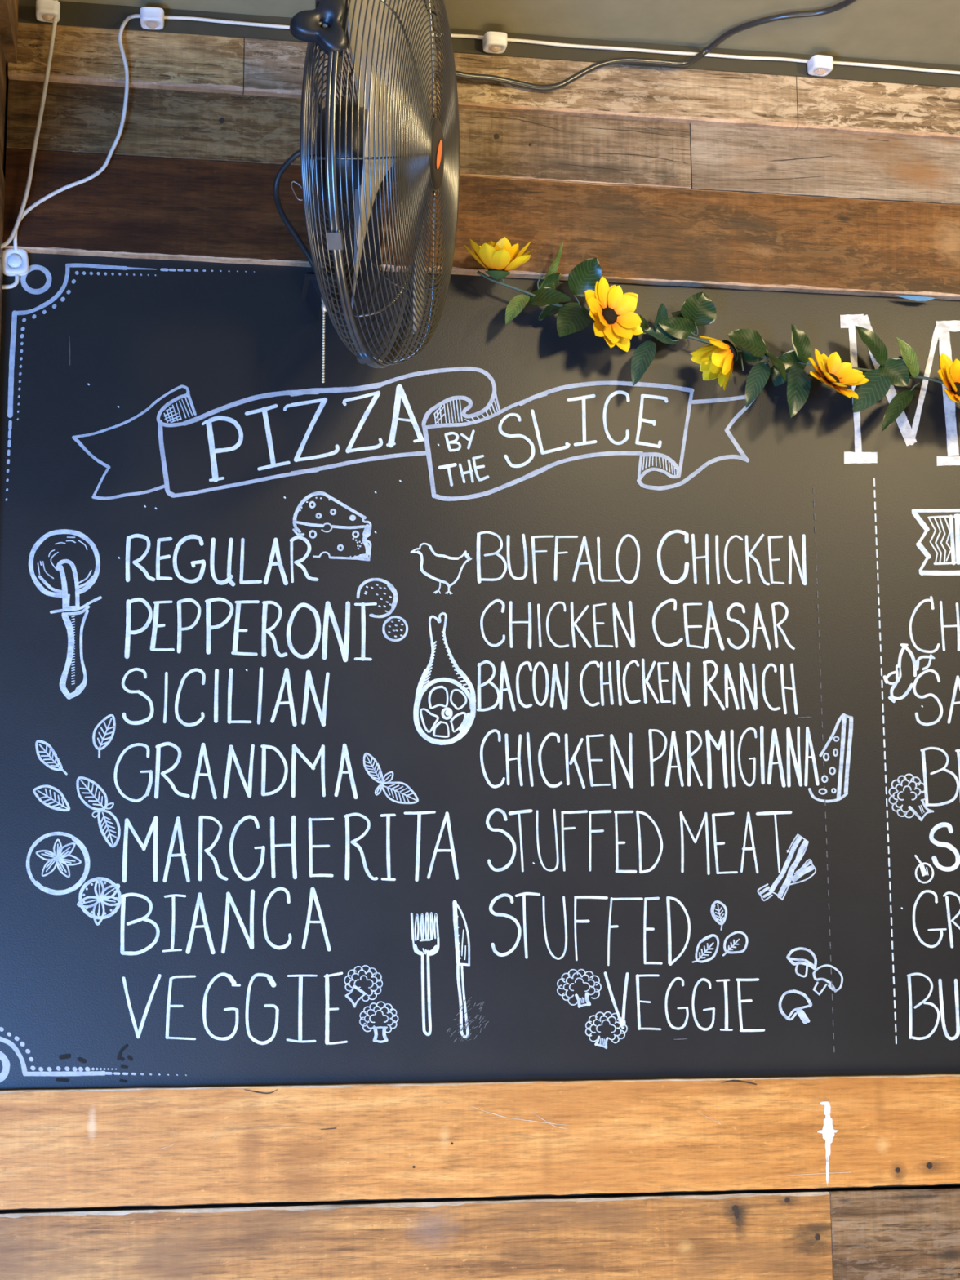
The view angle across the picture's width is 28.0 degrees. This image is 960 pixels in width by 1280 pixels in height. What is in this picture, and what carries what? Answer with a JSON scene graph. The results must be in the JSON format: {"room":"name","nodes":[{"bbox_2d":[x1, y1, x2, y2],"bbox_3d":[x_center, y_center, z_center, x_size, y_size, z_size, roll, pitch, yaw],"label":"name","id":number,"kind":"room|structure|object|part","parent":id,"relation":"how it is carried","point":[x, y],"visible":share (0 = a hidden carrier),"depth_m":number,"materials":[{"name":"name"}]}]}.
{"room":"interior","nodes":[
{"label":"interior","id":0,"kind":"room"},
{"bbox_2d":[0,0,18,346],"bbox_3d":[-0.650,0.090,2.393,0.042,2.179,0.640,1,-9,-9],"label":"wall","id":1,"kind":"structure","parent":0,"point":[9,9],"depth_m":2.77,"materials":[{"name":"brown wood"}]},
{"bbox_2d":[0,22,959,1279],"bbox_3d":[0.488,0.138,2.889,2.510,2.229,0.084,1,-9,-9],"label":"wall","id":2,"kind":"structure","parent":0,"point":[150,1148],"depth_m":2.79,"materials":[{"name":"brown wood"}]},
{"bbox_2d":[0,0,289,288],"bbox_3d":[-0.486,-0.705,2.819,0.404,0.441,0.070,1,-9,-9],"label":"string light","id":3,"kind":"object","parent":2,"relation":"hanging from","point":[15,261],"depth_m":2.80,"materials":[{"name":"white plastic"}]},
{"bbox_3d":[-0.688,-0.519,2.787,0.040,0.022,0.006,1,-9,-9],"label":"cord","id":4,"kind":"part","parent":3,"relation":"part of","materials":[{"name":"white plastic"}]},
{"bbox_3d":[-0.659,-0.749,2.791,0.084,0.394,0.025,0,-9,-4],"label":"cord","id":5,"kind":"part","parent":3,"relation":"part of","materials":[{"name":"white plastic"}]},
{"bbox_3d":[-0.584,-0.744,2.812,0.188,0.373,0.027,-1,-9,2],"label":"cord","id":6,"kind":"part","parent":3,"relation":"part of","materials":[{"name":"white plastic"}]},
{"bbox_2d":[273,0,459,382],"bbox_3d":[-0.136,-0.670,2.578,0.275,0.625,0.623,1,-9,-9],"label":"wall fan","id":7,"kind":"object","parent":2,"relation":"attached to","point":[389,135],"visible":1,"depth_m":2.46,"materials":[{"name":"silver metal"}]},
{"bbox_3d":[-0.254,-0.624,2.746,0.080,0.208,0.062,1,-9,-9],"label":"power cord","id":8,"kind":"part","parent":7,"relation":"part of","materials":[{"name":"black rubber"}]},
{"bbox_3d":[-0.192,-0.734,2.292,0.068,0.072,0.024,1,-9,-9],"label":"tilt knob","id":9,"kind":"part","parent":7,"relation":"part of","materials":[{"name":"black plastic"}]},
{"bbox_3d":[-0.222,-0.417,2.720,0.004,0.110,0.004,1,-9,-9],"label":"pull chain","id":10,"kind":"part","parent":7,"relation":"part of","materials":[{"name":"silver metal"}]},
{"bbox_3d":[-0.192,-0.840,2.439,0.085,0.333,0.312,1,-9,-6],"label":"mounting arm","id":11,"kind":"part","parent":7,"relation":"part of","materials":[{"name":"black plastic"}]},
{"bbox_3d":[-0.180,-0.648,2.565,0.078,0.131,0.128,-2,-9,9],"label":"motor","id":12,"kind":"part","parent":7,"relation":"part of","materials":[{"name":"black plastic"}]},
{"bbox_2d":[300,41,411,361],"bbox_3d":[-0.162,-0.645,2.562,0.095,0.555,0.557,-2,-9,9],"label":"grille","id":13,"kind":"object","parent":7,"relation":"attached to","point":[349,150],"depth_m":2.39,"materials":[{"name":"silver metal"}]},
{"bbox_3d":[-0.116,-0.555,2.420,0.083,0.248,0.235,1,-9,-9],"label":"blade","id":14,"kind":"part","parent":7,"relation":"part of","materials":[{"name":"metal"}]},
{"bbox_3d":[-0.128,-0.780,2.550,0.071,0.210,0.327,-4,-10,21],"label":"blade","id":15,"kind":"part","parent":7,"relation":"part of","materials":[{"name":"metal"}]},
{"bbox_2d":[335,0,459,365],"bbox_3d":[-0.099,-0.647,2.552,0.101,0.555,0.557,-2,-9,9],"label":"grille","id":16,"kind":"object","parent":7,"relation":"attached to","point":[389,135],"depth_m":2.47,"materials":[{"name":"silver metal"}]},
{"bbox_3d":[-0.094,-0.567,2.673,0.075,0.310,0.212,-2,-9,12],"label":"blade","id":17,"kind":"part","parent":7,"relation":"part of","materials":[{"name":"metal"}]},
{"bbox_2d":[0,253,959,1090],"bbox_3d":[0.515,0.048,2.908,2.455,1.203,0.019,1,-9,-9],"label":"chalkboard","id":18,"kind":"object","parent":2,"relation":"attached to","point":[491,703],"visible":1,"depth_m":2.81,"materials":[{"name":"paint"}]},
{"bbox_2d":[896,295,935,301],"bbox_3d":[0.680,-0.533,3.002,0.067,0.008,0.001,1,-9,-9],"label":"tape","id":19,"kind":"object","parent":18,"relation":"attached to","point":[908,297],"visible":1,"depth_m":3.00,"materials":[{"name":"blue plastic"}]},
{"bbox_2d":[17,0,959,88],"bbox_3d":[0.514,-0.901,3.045,2.450,0.047,0.057,1,-9,-9],"label":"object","id":20,"kind":"structure","parent":2,"relation":"attached to","point":[72,13],"depth_m":2.95,"materials":[{"name":"green paint"}]},
{"bbox_2d":[450,31,698,55],"bbox_3d":[0.140,-0.893,2.953,0.384,0.035,0.070,1,-9,-9],"label":"string light","id":21,"kind":"object","parent":20,"relation":"attached to","point":[495,42],"depth_m":2.94,"materials":[{"name":"white plastic"}]},
{"bbox_3d":[-0.232,-0.920,2.891,0.498,0.012,0.005,1,-9,-9],"label":"cord","id":22,"kind":"part","parent":21,"relation":"part of","materials":[{"name":"white plastic"}]},
{"bbox_3d":[0.270,-0.911,2.972,0.501,0.008,0.005,1,-9,-9],"label":"cord","id":23,"kind":"part","parent":21,"relation":"part of","materials":[{"name":"white plastic"}]},
{"bbox_2d":[704,53,959,76],"bbox_3d":[0.543,-0.884,3.018,0.413,0.035,0.070,1,-9,-9],"label":"string light","id":24,"kind":"object","parent":20,"relation":"attached to","point":[821,65],"depth_m":3.00,"materials":[{"name":"white plastic"}]},
{"bbox_3d":[0.680,-0.903,3.038,0.310,0.008,0.005,1,-9,-9],"label":"cord","id":25,"kind":"part","parent":24,"relation":"part of","materials":[{"name":"white plastic"}]},
{"bbox_2d":[463,236,959,431],"bbox_3d":[0.388,-0.458,2.886,0.829,0.277,0.108,1,-9,-9],"label":"garland","id":26,"kind":"object","parent":2,"relation":"attached to","point":[717,359],"visible":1,"depth_m":2.90,"materials":[{"name":"green plastic"}]},
{"bbox_3d":[0.394,-0.457,2.926,0.807,0.178,0.015,1,-9,-10],"label":"stem","id":27,"kind":"part","parent":26,"relation":"part of","materials":[{"name":"green plastic"}]},
{"bbox_2d":[57,0,959,65],"bbox_3d":[0.652,-1.075,2.155,2.470,0.030,1.950,1,-9,-9],"label":"ceiling","id":28,"kind":"structure","parent":0,"point":[920,31],"depth_m":2.91,"materials":[{"name":"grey paint"}]},
{"bbox_2d":[435,0,856,90],"bbox_3d":[0.251,-0.887,2.900,0.706,0.089,0.186,-2,-9,11],"label":"power cable","id":29,"kind":"object","parent":28,"relation":"hanging from","point":[845,3],"visible":0.92,"depth_m":2.92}
]}

